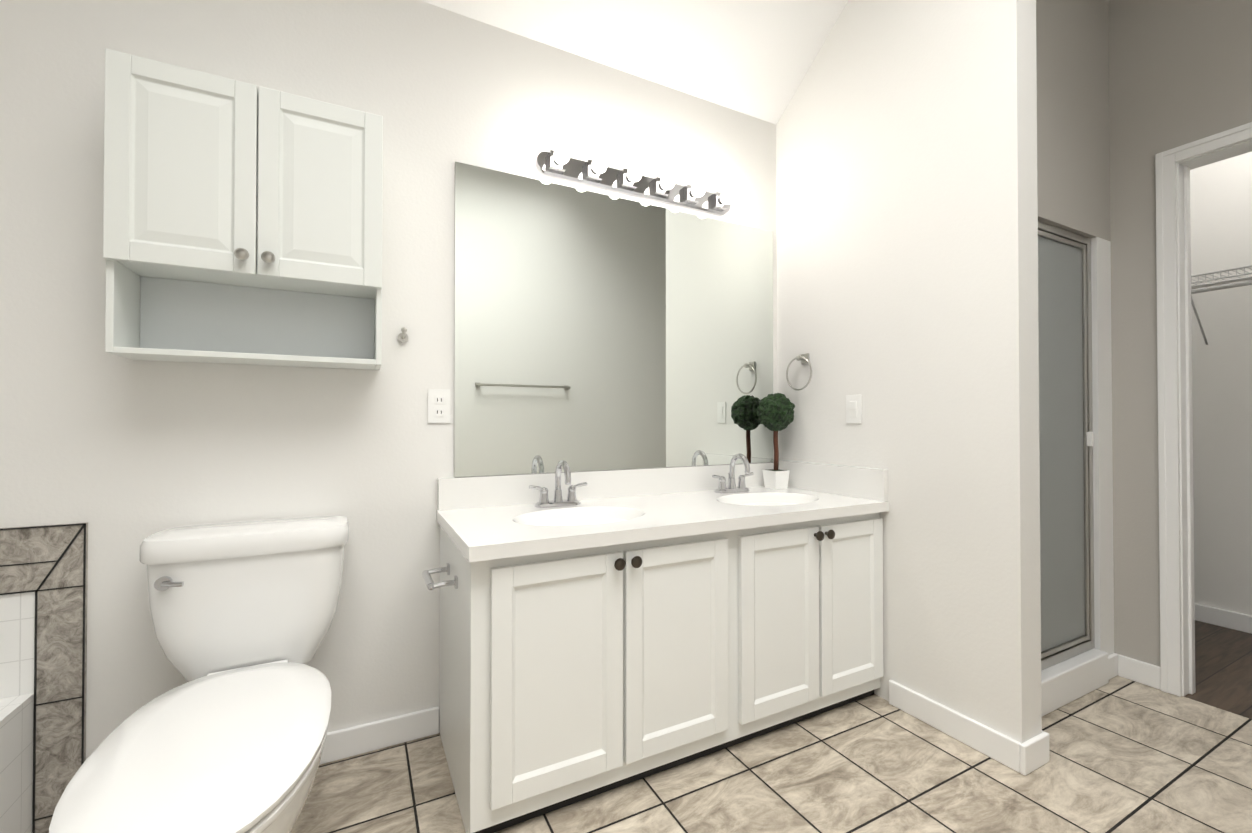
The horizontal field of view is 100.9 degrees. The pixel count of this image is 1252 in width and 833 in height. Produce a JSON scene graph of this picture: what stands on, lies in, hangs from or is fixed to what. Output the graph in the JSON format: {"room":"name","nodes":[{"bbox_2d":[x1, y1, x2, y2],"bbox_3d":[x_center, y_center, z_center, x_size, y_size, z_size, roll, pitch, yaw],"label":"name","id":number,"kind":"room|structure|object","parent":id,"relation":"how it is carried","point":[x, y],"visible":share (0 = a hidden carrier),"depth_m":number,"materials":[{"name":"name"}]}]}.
{"room":"bathroom","nodes":[
{"label":"bathroom","id":0,"kind":"room"},
{"bbox_2d":[0,0,776,758],"bbox_3d":[-0.136,-0.874,2.204,6.720,4.000,0.120,0,-1,-27],"label":"wall","id":1,"kind":"structure","parent":0,"point":[124,458],"depth_m":1.66,"materials":[{"name":"white paint"}]},
{"bbox_2d":[0,522,87,832],"bbox_3d":[-2.233,0.702,1.029,1.690,0.826,0.014,0,-1,-27],"label":"tile surround","id":2,"kind":"structure","parent":1,"relation":"attached to","point":[43,607],"depth_m":1.38,"materials":[{"name":"tile"}]},
{"bbox_2d":[103,48,382,369],"bbox_3d":[-1.069,-0.543,1.516,0.635,0.765,0.237,0,-1,-27],"label":"upper cabinet","id":3,"kind":"object","parent":1,"relation":"attached to","point":[242,222],"visible":1,"depth_m":1.46,"materials":[{"name":"white paint"}]},
{"bbox_2d":[319,706,438,764],"bbox_3d":[-1.073,1.074,1.624,0.921,0.092,0.016,0,-1,-27],"label":"baseboard","id":4,"kind":"structure","parent":1,"relation":"attached to","point":[363,738],"depth_m":1.74,"materials":[{"name":"white paint"}]},
{"bbox_2d":[398,327,407,342],"bbox_3d":[-0.763,-0.281,1.773,0.034,0.047,0.057,0,-1,-27],"label":"robe hook","id":5,"kind":"object","parent":1,"relation":"attached to","point":[403,337],"visible":0.98,"depth_m":1.78,"materials":[{"name":"silver metal"}]},
{"bbox_2d":[428,389,449,422],"bbox_3d":[-0.668,-0.037,1.848,0.076,0.120,0.008,0,-1,-27],"label":"electrical outlet plate","id":6,"kind":"object","parent":1,"relation":"attached to","point":[438,405],"visible":1,"depth_m":1.84,"materials":[{"name":"white plastic"}]},
{"bbox_2d":[454,162,772,476],"bbox_3d":[0.054,-0.350,2.225,1.523,1.146,0.006,0,-1,-27],"label":"mirror","id":7,"kind":"object","parent":1,"relation":"attached to","point":[593,331],"visible":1,"depth_m":2.14,"materials":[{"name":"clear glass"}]},
{"bbox_2d":[535,146,733,215],"bbox_3d":[0.090,-0.992,2.181,0.940,0.092,0.130,0,-1,-27],"label":"sconce","id":8,"kind":"object","parent":1,"relation":"attached to","point":[559,163],"visible":0.98,"depth_m":2.16,"materials":[{"name":"silver metal"}]},
{"bbox_2d":[420,0,847,124],"bbox_3d":[0.516,-2.074,0.955,6.720,1.175,2.720,0,-1,-27],"label":"ceiling","id":9,"kind":"structure","parent":0,"point":[754,58],"depth_m":2.19,"materials":[{"name":"white paint"}]},
{"bbox_2d":[291,620,1251,832],"bbox_3d":[0.305,1.147,1.332,6.720,0.060,3.640,0,-1,-27],"label":"floor","id":10,"kind":"structure","parent":0,"point":[1128,756],"depth_m":1.59,"materials":[{"name":"tile"}]},
{"bbox_2d":[0,693,33,832],"bbox_3d":[-2.056,0.903,0.580,1.590,0.415,0.950,0,-1,-27],"label":"bathtub","id":11,"kind":"object","parent":10,"relation":"on","point":[16,758],"visible":1,"depth_m":1.30,"materials":[{"name":"white ceramic"}]},
{"bbox_2d":[49,516,348,832],"bbox_3d":[-0.913,0.715,1.183,0.480,0.802,0.937,0,-1,-27],"label":"toilet","id":12,"kind":"object","parent":10,"relation":"on","point":[230,736],"visible":1,"depth_m":1.23,"materials":[{"name":"white ceramic"}]},
{"bbox_2d":[439,502,882,832],"bbox_3d":[0.190,0.748,1.933,1.601,0.750,0.628,0,-1,-27],"label":"bathroom vanity","id":13,"kind":"object","parent":10,"relation":"on","point":[568,677],"visible":1,"depth_m":1.57,"materials":[{"name":"white paint"}]},
{"bbox_2d":[422,563,457,589],"bbox_3d":[-0.566,0.486,1.563,0.082,0.032,0.172,0,-1,-27],"label":"paper holder","id":14,"kind":"object","parent":13,"relation":"attached to","point":[429,581],"visible":1,"depth_m":1.51,"materials":[{"name":"silver metal"}]},
{"bbox_2d":[436,460,888,561],"bbox_3d":[0.181,0.336,1.942,1.614,0.254,0.615,0,-1,-27],"label":"countertop","id":15,"kind":"structure","parent":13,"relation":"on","point":[481,518],"depth_m":1.90,"materials":[{"name":"white stone"}]},
{"bbox_2d":[529,460,586,507],"bbox_3d":[-0.236,0.246,1.907,0.229,0.174,0.144,0,-1,-27],"label":"faucet","id":16,"kind":"object","parent":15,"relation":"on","point":[556,501],"visible":1,"depth_m":1.93,"materials":[{"name":"silver metal"}]},
{"bbox_2d":[712,453,753,492],"bbox_3d":[0.497,0.250,2.286,0.229,0.174,0.144,0,-1,-27],"label":"faucet","id":17,"kind":"object","parent":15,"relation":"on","point":[732,488],"visible":1,"depth_m":2.30,"materials":[{"name":"silver metal"}]},
{"bbox_2d":[757,393,794,488],"bbox_3d":[0.712,0.113,2.448,0.176,0.451,0.179,0,-1,-27],"label":"topiary","id":18,"kind":"object","parent":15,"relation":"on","point":[775,413],"visible":1,"depth_m":2.41,"materials":[{"name":"green plant"}]},
{"bbox_2d":[1041,648,1108,715],"bbox_3d":[1.639,1.060,2.046,0.831,0.130,0.129,0,-1,-27],"label":"shower curb","id":19,"kind":"object","parent":10,"relation":"on","point":[1065,682],"visible":0.4,"depth_m":2.05,"materials":[{"name":"white paint"}]},
{"bbox_2d":[1038,221,1094,670],"bbox_3d":[1.643,0.110,2.046,0.831,1.767,0.048,0,-1,-27],"label":"shower door","id":20,"kind":"structure","parent":19,"relation":"on","point":[1066,439],"depth_m":2.15,"materials":[{"name":"glass"}]},
{"bbox_2d":[776,0,1041,743],"bbox_3d":[1.155,-0.876,1.960,0.120,4.000,1.500,0,-1,-27],"label":"wall","id":21,"kind":"structure","parent":0,"point":[907,219],"depth_m":1.89,"materials":[{"name":"white paint"}]},
{"bbox_2d":[786,353,811,390],"bbox_3d":[0.817,-0.207,2.409,0.059,0.174,0.159,0,-1,-27],"label":"towel ring","id":22,"kind":"object","parent":21,"relation":"attached to","point":[803,358],"visible":1,"depth_m":2.40,"materials":[{"name":"silver metal"}]},
{"bbox_2d":[846,395,861,422],"bbox_3d":[0.961,-0.031,2.184,0.009,0.120,0.074,0,-1,-27],"label":"switch plate","id":23,"kind":"object","parent":21,"relation":"attached to","point":[853,408],"visible":1,"depth_m":2.18,"materials":[{"name":"white plastic"}]},
{"bbox_2d":[889,680,1038,775],"bbox_3d":[1.142,1.076,1.819,0.016,0.092,0.468,0,-1,-27],"label":"baseboard","id":24,"kind":"structure","parent":21,"relation":"attached to","point":[1028,756],"depth_m":1.76,"materials":[{"name":"white paint"}]},
{"bbox_2d":[1036,0,1113,655],"bbox_3d":[1.690,-0.365,2.102,0.965,2.980,0.100,0,-1,-27],"label":"wall","id":25,"kind":"structure","parent":0,"point":[1073,128],"depth_m":2.21,"materials":[{"name":"grey paint"}]},
{"bbox_2d":[1108,0,1251,666],"bbox_3d":[2.372,-0.876,1.970,0.120,4.000,2.600,0,-1,-27],"label":"wall","id":26,"kind":"structure","parent":0,"point":[1180,72],"depth_m":2.18,"materials":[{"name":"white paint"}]},
{"bbox_2d":[1155,122,1251,696],"bbox_3d":[2.479,0.015,1.730,0.144,2.212,0.974,0,-1,-27],"label":"door frame","id":27,"kind":"structure","parent":26,"relation":"attached to","point":[1174,166],"depth_m":2.10,"materials":[{"name":"white paint"}]},
{"bbox_2d":[1190,152,1251,615],"bbox_3d":[3.429,-0.871,2.517,0.100,4.000,2.600,0,-1,-27],"label":"wall","id":28,"kind":"structure","parent":0,"point":[1221,212],"depth_m":2.79,"materials":[{"name":"white paint"}]},
{"bbox_2d":[1191,265,1251,344],"bbox_3d":[3.248,-0.568,2.421,0.304,0.339,2.544,0,-1,-27],"label":"wire closet shelf","id":29,"kind":"object","parent":28,"relation":"attached to","point":[1221,287],"visible":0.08,"depth_m":2.65,"materials":[{"name":"grey metal"}]},
{"bbox_2d":[1195,603,1251,633],"bbox_3d":[3.375,1.083,2.470,0.020,0.092,2.600,0,-1,-27],"label":"baseboard","id":30,"kind":"structure","parent":28,"relation":"attached to","point":[1207,614],"depth_m":2.78,"materials":[{"name":"white paint"}]}
]}

